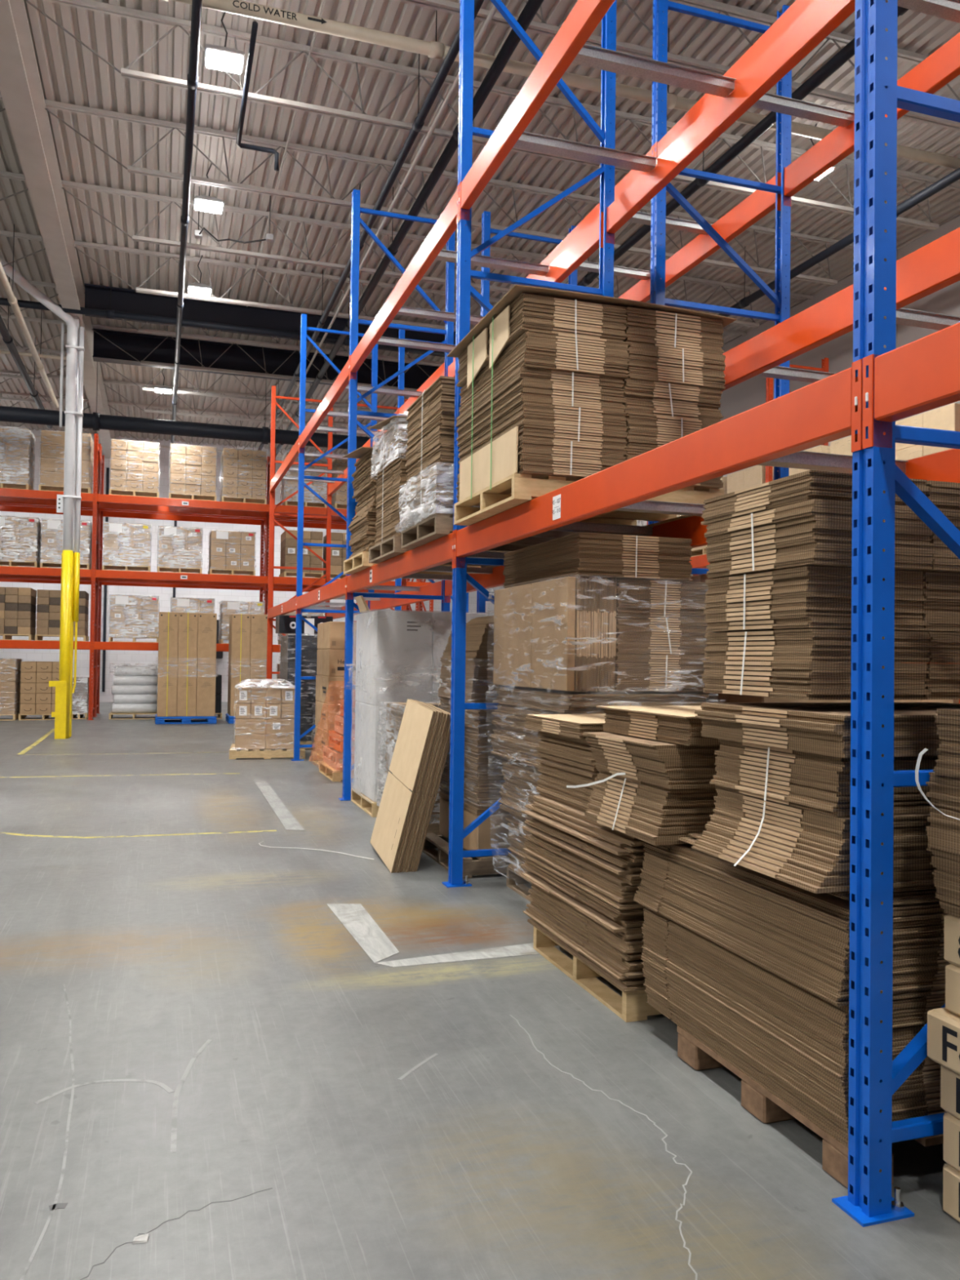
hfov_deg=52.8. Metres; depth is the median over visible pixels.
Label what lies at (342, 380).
beam
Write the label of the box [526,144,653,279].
beam
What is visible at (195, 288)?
ceiling lamp
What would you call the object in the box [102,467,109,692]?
frame
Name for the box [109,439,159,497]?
load
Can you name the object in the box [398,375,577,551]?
load
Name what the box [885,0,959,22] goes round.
support bar
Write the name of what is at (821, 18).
beam
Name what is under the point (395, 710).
load
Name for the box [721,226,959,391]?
beam
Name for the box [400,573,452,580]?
support bar
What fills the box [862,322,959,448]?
beam
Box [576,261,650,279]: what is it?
support bar
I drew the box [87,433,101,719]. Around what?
frame
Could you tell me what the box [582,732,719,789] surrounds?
bundle
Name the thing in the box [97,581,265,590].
beam
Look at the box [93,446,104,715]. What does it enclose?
frame
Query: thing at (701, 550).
load
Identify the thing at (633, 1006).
pallet
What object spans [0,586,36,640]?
load
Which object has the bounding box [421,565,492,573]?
support bar
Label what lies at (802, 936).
bundle
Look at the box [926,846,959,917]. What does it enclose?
bundle
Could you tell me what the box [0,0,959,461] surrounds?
ceiling
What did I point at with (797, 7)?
beam
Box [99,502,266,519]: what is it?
beam
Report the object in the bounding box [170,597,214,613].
load
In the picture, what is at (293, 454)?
beam
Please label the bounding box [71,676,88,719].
load
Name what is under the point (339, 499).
load
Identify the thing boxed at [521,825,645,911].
bundle
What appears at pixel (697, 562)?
beam
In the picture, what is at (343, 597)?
support bar
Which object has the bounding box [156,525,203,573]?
load
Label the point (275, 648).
beam
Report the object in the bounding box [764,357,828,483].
frame
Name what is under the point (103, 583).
beam
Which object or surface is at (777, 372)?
support bar
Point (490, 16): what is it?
conduit
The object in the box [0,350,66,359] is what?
conduit
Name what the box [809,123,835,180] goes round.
ceiling lamp
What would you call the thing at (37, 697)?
load
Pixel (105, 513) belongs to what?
beam
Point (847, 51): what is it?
pipe
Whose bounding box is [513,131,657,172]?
support bar
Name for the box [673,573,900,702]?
load
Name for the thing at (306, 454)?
support bar
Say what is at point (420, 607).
frame
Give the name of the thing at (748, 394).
beam
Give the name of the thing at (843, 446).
load
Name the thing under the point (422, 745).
bundle
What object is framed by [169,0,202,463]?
pipe
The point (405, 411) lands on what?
beam
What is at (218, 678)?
load
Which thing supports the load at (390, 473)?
on the beam at (440, 551)
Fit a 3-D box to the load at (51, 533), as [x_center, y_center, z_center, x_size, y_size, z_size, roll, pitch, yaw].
[-8.918,-2.018,20.888,0.978,1.034,1.022,1,-1,-18]
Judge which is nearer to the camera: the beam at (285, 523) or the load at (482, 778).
the load at (482, 778)
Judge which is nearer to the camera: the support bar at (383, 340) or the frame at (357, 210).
the support bar at (383, 340)
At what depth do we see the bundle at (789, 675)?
2.90 m
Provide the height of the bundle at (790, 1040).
0.384 m
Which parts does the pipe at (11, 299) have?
hanger rod, hanger rod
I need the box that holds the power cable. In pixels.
[194,186,273,243]
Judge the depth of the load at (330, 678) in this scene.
12.23 m
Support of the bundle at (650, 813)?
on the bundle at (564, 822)
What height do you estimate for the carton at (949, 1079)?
0.128 m
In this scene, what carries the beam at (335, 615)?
attached to the frame at (304, 328)
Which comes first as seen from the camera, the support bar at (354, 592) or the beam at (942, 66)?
the beam at (942, 66)
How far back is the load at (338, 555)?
22.26 m
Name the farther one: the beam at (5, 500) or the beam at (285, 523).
the beam at (285, 523)
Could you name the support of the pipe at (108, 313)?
hanging from the ceiling
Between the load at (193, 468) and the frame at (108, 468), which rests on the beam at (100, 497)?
the load at (193, 468)
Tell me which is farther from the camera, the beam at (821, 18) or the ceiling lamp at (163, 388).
the ceiling lamp at (163, 388)
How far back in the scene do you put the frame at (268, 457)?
22.68 m
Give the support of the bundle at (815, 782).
on the bundle at (808, 850)
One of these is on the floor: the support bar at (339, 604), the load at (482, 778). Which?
the load at (482, 778)
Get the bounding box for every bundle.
[369,698,450,872]
[519,858,644,953]
[520,795,646,871]
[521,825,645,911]
[522,890,646,991]
[524,715,608,738]
[535,730,599,811]
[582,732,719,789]
[584,769,718,845]
[603,708,720,746]
[633,841,950,1006]
[640,906,946,1146]
[677,832,941,905]
[691,788,937,893]
[694,702,959,757]
[701,470,959,524]
[701,628,959,699]
[703,565,959,632]
[704,498,959,578]
[709,738,938,817]
[925,772,959,854]
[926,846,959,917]
[933,708,959,777]
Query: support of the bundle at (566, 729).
on the bundle at (565, 761)
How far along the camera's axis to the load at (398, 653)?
8.77 m
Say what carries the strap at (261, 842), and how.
on the floor
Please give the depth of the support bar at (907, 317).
5.02 m
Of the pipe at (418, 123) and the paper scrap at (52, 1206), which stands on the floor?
the paper scrap at (52, 1206)
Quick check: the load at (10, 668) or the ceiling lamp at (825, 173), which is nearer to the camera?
the ceiling lamp at (825, 173)
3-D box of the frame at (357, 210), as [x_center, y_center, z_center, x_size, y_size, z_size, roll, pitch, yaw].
[-0.814,-1.454,9.825,1.137,6.102,0.120,1,-1,-18]
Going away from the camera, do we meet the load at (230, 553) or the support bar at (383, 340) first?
the support bar at (383, 340)
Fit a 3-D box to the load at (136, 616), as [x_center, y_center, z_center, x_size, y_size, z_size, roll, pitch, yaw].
[-7.609,-0.452,21.299,1.037,1.014,1.023,1,-1,-18]
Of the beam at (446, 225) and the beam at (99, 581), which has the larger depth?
the beam at (99, 581)
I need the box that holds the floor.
[0,702,959,1279]
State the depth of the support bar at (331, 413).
11.90 m
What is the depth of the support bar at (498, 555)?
7.19 m
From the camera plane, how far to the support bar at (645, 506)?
4.83 m
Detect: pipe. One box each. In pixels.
[0,223,58,408]
[0,275,444,355]
[0,277,52,428]
[163,0,959,168]
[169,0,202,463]
[253,0,484,450]
[577,6,909,286]
[717,167,959,316]
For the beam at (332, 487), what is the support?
attached to the frame at (273, 403)
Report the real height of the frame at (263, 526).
6.102 m
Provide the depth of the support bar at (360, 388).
10.81 m
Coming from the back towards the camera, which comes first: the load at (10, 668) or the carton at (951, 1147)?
the load at (10, 668)
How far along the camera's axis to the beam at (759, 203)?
7.70 m
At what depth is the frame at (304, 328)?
13.22 m
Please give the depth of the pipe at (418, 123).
10.62 m
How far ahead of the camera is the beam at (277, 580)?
22.00 m
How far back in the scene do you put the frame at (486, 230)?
10.12 m
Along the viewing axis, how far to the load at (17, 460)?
20.16 m
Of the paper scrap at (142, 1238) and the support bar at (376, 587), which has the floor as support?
the paper scrap at (142, 1238)
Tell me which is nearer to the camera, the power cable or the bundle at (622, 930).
the bundle at (622, 930)
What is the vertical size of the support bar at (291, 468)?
0.045 m
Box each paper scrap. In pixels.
[48,1202,67,1210]
[132,1233,149,1244]
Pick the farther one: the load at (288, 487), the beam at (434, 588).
the load at (288, 487)
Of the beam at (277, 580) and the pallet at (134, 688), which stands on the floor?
the pallet at (134, 688)
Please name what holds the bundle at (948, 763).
on the bundle at (944, 831)
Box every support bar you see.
[282,475,334,483]
[288,466,343,474]
[302,606,341,609]
[304,452,358,460]
[313,602,345,606]
[315,426,381,435]
[325,410,387,421]
[333,595,380,600]
[344,384,422,397]
[344,591,395,595]
[364,585,419,591]
[376,336,455,352]
[396,306,484,324]
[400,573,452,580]
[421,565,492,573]
[435,248,549,275]
[466,551,506,559]
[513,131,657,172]
[550,521,653,536]
[572,44,736,97]
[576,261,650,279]
[614,500,705,515]
[627,211,711,235]
[751,92,854,127]
[755,365,835,382]
[756,450,908,473]
[884,307,959,330]
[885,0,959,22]
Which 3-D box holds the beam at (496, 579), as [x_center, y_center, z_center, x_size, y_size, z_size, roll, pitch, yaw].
[0.242,-0.529,8.194,0.068,0.241,3.728,1,-1,-18]
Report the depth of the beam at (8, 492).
20.23 m
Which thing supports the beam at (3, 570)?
attached to the frame
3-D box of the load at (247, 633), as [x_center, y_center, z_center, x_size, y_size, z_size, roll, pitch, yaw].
[-4.940,0.601,20.582,0.827,2.282,1.002,1,-1,-18]
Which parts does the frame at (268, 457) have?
post, post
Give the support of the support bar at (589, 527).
attached to the beam at (826, 410)
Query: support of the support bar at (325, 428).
attached to the beam at (342, 380)
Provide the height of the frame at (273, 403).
6.102 m
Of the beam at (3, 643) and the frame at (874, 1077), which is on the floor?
the frame at (874, 1077)
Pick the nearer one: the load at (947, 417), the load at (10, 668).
the load at (947, 417)
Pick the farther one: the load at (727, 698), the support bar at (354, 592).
the support bar at (354, 592)
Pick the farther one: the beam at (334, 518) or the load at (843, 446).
the beam at (334, 518)
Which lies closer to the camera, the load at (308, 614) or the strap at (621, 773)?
the strap at (621, 773)
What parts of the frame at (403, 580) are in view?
post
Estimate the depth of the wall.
28.55 m
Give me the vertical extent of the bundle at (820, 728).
0.114 m
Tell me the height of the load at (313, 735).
0.722 m
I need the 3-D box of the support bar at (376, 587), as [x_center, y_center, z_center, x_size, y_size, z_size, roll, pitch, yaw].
[-1.138,-0.582,10.759,0.943,0.045,0.110,1,-1,-18]
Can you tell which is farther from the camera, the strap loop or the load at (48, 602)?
the load at (48, 602)
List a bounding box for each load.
[0,426,35,489]
[0,515,42,567]
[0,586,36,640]
[0,657,22,720]
[18,661,59,719]
[35,589,88,641]
[38,430,93,493]
[40,518,92,569]
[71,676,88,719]
[102,521,151,571]
[108,594,159,642]
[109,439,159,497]
[155,611,217,724]
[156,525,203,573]
[168,444,217,501]
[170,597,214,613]
[207,529,256,575]
[214,674,222,719]
[217,600,265,644]
[219,448,267,504]
[225,613,267,723]
[229,678,305,759]
[275,615,333,748]
[276,663,279,680]
[277,605,324,644]
[279,529,323,578]
[280,452,327,507]
[311,684,355,782]
[311,703,315,751]
[312,621,356,765]
[322,532,346,578]
[331,458,357,509]
[342,444,480,574]
[348,595,487,817]
[368,413,509,568]
[376,701,441,835]
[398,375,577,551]
[422,615,523,878]
[446,284,737,526]
[485,532,724,902]
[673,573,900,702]
[690,476,727,556]
[726,465,777,493]
[788,444,830,475]
[830,435,852,473]
[895,403,959,460]
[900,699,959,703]
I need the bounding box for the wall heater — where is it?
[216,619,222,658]
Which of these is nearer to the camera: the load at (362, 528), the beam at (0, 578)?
the load at (362, 528)
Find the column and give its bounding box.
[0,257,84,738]
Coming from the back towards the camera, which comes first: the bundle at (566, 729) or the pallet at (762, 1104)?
the bundle at (566, 729)
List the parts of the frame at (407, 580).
post, post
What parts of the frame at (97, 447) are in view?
post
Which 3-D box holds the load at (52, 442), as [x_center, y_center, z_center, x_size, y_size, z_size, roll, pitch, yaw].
[-8.928,-3.768,20.910,1.028,1.294,1.022,1,-1,-18]
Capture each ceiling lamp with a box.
[154,368,172,393]
[186,254,212,296]
[193,163,224,213]
[204,12,244,74]
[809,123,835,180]
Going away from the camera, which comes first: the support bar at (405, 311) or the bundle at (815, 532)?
the bundle at (815, 532)
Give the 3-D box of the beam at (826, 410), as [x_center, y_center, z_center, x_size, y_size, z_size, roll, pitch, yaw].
[0.450,-0.597,4.331,0.068,0.241,3.728,1,-1,-18]
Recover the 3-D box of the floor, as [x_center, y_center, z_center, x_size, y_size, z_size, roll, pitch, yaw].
[-4.795,1.628,8.925,24.550,0.202,40.000,1,-1,-18]
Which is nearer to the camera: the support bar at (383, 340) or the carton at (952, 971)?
the carton at (952, 971)
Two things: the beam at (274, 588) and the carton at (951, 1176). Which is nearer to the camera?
the carton at (951, 1176)
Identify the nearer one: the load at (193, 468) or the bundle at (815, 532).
the bundle at (815, 532)
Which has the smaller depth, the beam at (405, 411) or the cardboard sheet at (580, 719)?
the cardboard sheet at (580, 719)
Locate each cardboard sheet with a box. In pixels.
[526,713,606,724]
[595,705,702,718]
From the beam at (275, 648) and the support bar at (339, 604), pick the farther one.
the beam at (275, 648)
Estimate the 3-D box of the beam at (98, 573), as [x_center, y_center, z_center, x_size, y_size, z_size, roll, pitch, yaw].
[-6.462,-1.350,21.169,3.728,0.241,0.066,1,-1,-18]
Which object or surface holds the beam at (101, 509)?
attached to the frame at (102, 462)
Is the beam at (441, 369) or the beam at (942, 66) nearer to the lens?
the beam at (942, 66)
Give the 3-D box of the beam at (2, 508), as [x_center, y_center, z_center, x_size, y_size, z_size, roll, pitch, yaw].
[-10.717,-3.006,22.242,3.728,0.241,0.064,1,-1,-18]
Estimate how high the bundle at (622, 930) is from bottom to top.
0.159 m
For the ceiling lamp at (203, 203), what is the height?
0.579 m
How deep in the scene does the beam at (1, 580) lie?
22.34 m
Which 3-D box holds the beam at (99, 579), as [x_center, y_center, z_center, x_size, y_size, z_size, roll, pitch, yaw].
[-6.779,-1.336,22.130,3.728,0.241,0.064,1,-1,-18]
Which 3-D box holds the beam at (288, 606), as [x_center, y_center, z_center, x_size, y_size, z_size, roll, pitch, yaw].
[-3.065,-0.447,14.966,0.068,0.241,3.728,1,-1,-18]
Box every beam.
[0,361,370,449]
[0,488,94,504]
[0,496,93,508]
[0,502,93,510]
[0,505,92,515]
[0,565,93,580]
[0,574,96,582]
[0,577,91,582]
[0,578,91,584]
[0,640,92,652]
[92,641,228,652]
[93,568,267,583]
[94,493,269,511]
[97,577,265,586]
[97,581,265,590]
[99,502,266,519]
[99,508,266,522]
[101,582,261,591]
[102,511,261,528]
[262,587,395,593]
[265,520,346,529]
[267,597,296,622]
[268,512,346,524]
[269,438,298,495]
[271,644,280,654]
[272,576,431,586]
[273,504,356,516]
[273,583,395,591]
[273,586,395,591]
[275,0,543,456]
[275,512,346,522]
[296,575,346,613]
[298,357,349,453]
[326,600,368,619]
[328,444,370,499]
[346,529,454,599]
[349,185,466,379]
[362,408,398,447]
[369,579,443,611]
[372,368,446,445]
[398,357,455,413]
[444,565,505,602]
[447,211,603,377]
[453,359,868,568]
[458,0,615,220]
[499,215,959,589]
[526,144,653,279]
[605,0,854,244]
[618,172,781,302]
[626,448,959,547]
[653,0,815,157]
[688,554,709,568]
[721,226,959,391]
[783,31,959,206]
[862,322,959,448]
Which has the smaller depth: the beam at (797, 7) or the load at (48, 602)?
the beam at (797, 7)
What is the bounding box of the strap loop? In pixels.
[915,748,959,819]
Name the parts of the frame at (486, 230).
post, post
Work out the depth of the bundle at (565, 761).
4.49 m
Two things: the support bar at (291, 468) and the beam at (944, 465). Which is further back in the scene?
the support bar at (291, 468)
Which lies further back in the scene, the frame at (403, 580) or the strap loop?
the frame at (403, 580)
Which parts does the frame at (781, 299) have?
post, post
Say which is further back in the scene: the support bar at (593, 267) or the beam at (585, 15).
the support bar at (593, 267)
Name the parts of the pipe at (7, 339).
hanger rod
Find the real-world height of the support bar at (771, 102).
0.045 m
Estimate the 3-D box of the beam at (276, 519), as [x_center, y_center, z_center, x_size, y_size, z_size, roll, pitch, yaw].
[-3.310,-2.884,23.623,3.728,0.241,0.064,1,-1,-18]
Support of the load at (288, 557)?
on the beam at (277, 580)
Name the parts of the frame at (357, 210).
post, post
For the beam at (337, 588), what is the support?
attached to the frame at (357, 210)
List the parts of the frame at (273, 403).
post, post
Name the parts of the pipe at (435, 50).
hanger rod, hanger rod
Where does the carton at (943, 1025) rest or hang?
on the carton at (949, 1079)
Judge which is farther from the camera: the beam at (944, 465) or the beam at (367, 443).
the beam at (367, 443)
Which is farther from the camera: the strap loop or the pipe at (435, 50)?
the pipe at (435, 50)
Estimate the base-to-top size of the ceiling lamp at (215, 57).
0.579 m
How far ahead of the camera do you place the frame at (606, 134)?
6.13 m
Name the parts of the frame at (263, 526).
post, post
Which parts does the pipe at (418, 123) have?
hanger rod, hanger rod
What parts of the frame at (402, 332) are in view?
post, post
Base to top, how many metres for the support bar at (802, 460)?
0.045 m
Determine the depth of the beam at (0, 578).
21.43 m
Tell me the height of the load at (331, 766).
1.120 m
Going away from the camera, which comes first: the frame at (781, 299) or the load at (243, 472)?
the frame at (781, 299)
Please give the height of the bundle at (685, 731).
0.094 m
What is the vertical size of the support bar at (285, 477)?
0.045 m
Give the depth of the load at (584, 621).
5.16 m
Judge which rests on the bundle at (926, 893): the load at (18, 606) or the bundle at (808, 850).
the bundle at (808, 850)
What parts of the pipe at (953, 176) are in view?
hanger rod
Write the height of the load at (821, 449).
1.254 m
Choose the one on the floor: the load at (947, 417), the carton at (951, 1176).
the carton at (951, 1176)
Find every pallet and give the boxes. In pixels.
[108,662,158,719]
[533,926,662,1022]
[676,1025,943,1188]
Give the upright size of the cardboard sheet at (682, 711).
0.006 m
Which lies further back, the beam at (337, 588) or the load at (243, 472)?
the load at (243, 472)
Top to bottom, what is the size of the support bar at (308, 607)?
0.045 m
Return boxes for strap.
[258,841,373,859]
[566,772,625,787]
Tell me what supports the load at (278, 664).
on the floor
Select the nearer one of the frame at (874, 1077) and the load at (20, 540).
the frame at (874, 1077)
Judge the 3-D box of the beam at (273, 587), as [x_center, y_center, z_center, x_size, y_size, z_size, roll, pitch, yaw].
[-3.331,-1.264,23.593,3.728,0.241,0.064,1,-1,-18]
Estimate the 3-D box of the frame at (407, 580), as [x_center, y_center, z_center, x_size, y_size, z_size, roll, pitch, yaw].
[-1.718,-1.192,24.658,0.120,6.102,1.137,1,-1,-18]
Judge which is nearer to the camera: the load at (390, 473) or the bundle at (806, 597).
the bundle at (806, 597)
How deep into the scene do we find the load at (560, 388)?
5.00 m
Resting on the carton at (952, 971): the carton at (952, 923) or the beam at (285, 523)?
the carton at (952, 923)
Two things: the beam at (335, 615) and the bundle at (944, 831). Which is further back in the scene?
the beam at (335, 615)
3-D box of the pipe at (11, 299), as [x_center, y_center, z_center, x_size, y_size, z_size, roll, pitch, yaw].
[-6.059,-5.571,11.769,0.124,1.191,18.000,1,-1,-18]
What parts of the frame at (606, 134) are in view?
foot plate, post, post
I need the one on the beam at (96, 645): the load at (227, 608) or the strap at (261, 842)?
the load at (227, 608)
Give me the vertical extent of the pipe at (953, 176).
0.927 m
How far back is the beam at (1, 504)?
21.42 m
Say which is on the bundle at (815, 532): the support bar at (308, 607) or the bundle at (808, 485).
the bundle at (808, 485)
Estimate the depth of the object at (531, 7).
10.89 m
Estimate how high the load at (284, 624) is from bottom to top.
2.038 m
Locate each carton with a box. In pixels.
[927,1007,959,1074]
[940,1064,959,1119]
[942,1112,959,1171]
[942,1163,959,1222]
[943,914,959,967]
[945,963,959,1016]
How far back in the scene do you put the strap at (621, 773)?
3.82 m
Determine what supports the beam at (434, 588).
attached to the frame at (357, 210)
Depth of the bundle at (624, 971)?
4.13 m
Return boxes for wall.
[0,428,499,702]
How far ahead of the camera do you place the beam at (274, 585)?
22.90 m
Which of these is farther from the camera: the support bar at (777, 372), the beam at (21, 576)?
the beam at (21, 576)
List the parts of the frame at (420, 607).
post, post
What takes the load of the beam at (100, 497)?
attached to the frame at (97, 447)
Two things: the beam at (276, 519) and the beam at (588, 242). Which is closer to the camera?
the beam at (588, 242)
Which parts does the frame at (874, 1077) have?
post, foot plate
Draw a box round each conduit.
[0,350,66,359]
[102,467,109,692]
[173,520,177,598]
[276,0,502,428]
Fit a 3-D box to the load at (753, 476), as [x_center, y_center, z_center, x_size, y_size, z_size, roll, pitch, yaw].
[4.591,-2.059,15.345,1.022,1.254,1.027,1,-1,-18]
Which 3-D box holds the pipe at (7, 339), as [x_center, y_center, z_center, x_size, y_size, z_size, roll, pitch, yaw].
[-7.005,-5.544,13.562,0.139,1.203,18.000,1,-1,-18]
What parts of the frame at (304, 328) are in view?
post, post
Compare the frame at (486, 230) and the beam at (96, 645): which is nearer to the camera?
the frame at (486, 230)
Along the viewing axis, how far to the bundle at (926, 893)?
2.72 m
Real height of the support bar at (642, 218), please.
0.045 m
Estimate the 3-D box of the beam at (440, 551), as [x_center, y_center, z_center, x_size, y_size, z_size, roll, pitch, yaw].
[-0.722,-0.547,7.876,0.068,0.241,3.728,1,-1,-18]
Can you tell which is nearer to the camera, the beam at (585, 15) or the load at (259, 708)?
the beam at (585, 15)
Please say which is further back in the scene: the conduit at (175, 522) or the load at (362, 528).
the conduit at (175, 522)
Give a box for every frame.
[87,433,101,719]
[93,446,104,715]
[259,459,268,614]
[264,448,275,679]
[265,385,333,736]
[290,313,377,760]
[338,189,454,800]
[353,399,408,622]
[395,328,468,613]
[405,578,418,611]
[418,578,433,612]
[441,0,616,887]
[476,210,577,613]
[648,0,791,662]
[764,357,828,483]
[831,0,959,1226]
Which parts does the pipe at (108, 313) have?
hanger rod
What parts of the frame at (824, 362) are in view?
post, post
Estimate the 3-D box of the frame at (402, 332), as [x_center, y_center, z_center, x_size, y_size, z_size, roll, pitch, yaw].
[-0.673,-1.379,13.804,1.137,6.102,0.120,1,-1,-18]
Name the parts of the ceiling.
web rod, web rod, web rod, web rod, web rod, web rod, web rod, web rod, web rod, web rod, web rod, web rod, web rod, web rod, web rod, web rod, web rod, web rod, web rod, web rod, web rod, web rod, web rod, web rod, web rod, web rod, web rod, web rod, web rod, web rod, web rod, web rod, web rod, web rod, web rod, web rod, web rod, web rod, web rod, web rod, web rod, web rod, web rod, web rod, web rod, web rod, web rod, web rod, web rod, web rod, web rod, web rod, web rod, web rod, web rod, web rod, web rod, web rod, web rod, web rod, web rod, web rod, web rod, web rod, web rod, web rod, web rod, web rod, web rod, web rod, web rod, web rod, web rod, web rod, web rod, web rod, web rod, web rod, web rod, web rod, web rod, web rod, web rod, web rod, web rod, web rod, web rod, web rod, web rod, web rod, web rod, web rod, web rod, web rod, web rod, web rod, web rod, web rod, web rod, web rod, web rod, web rod, web rod, web rod, web rod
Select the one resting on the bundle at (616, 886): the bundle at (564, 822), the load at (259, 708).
the bundle at (564, 822)
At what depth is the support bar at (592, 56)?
4.86 m

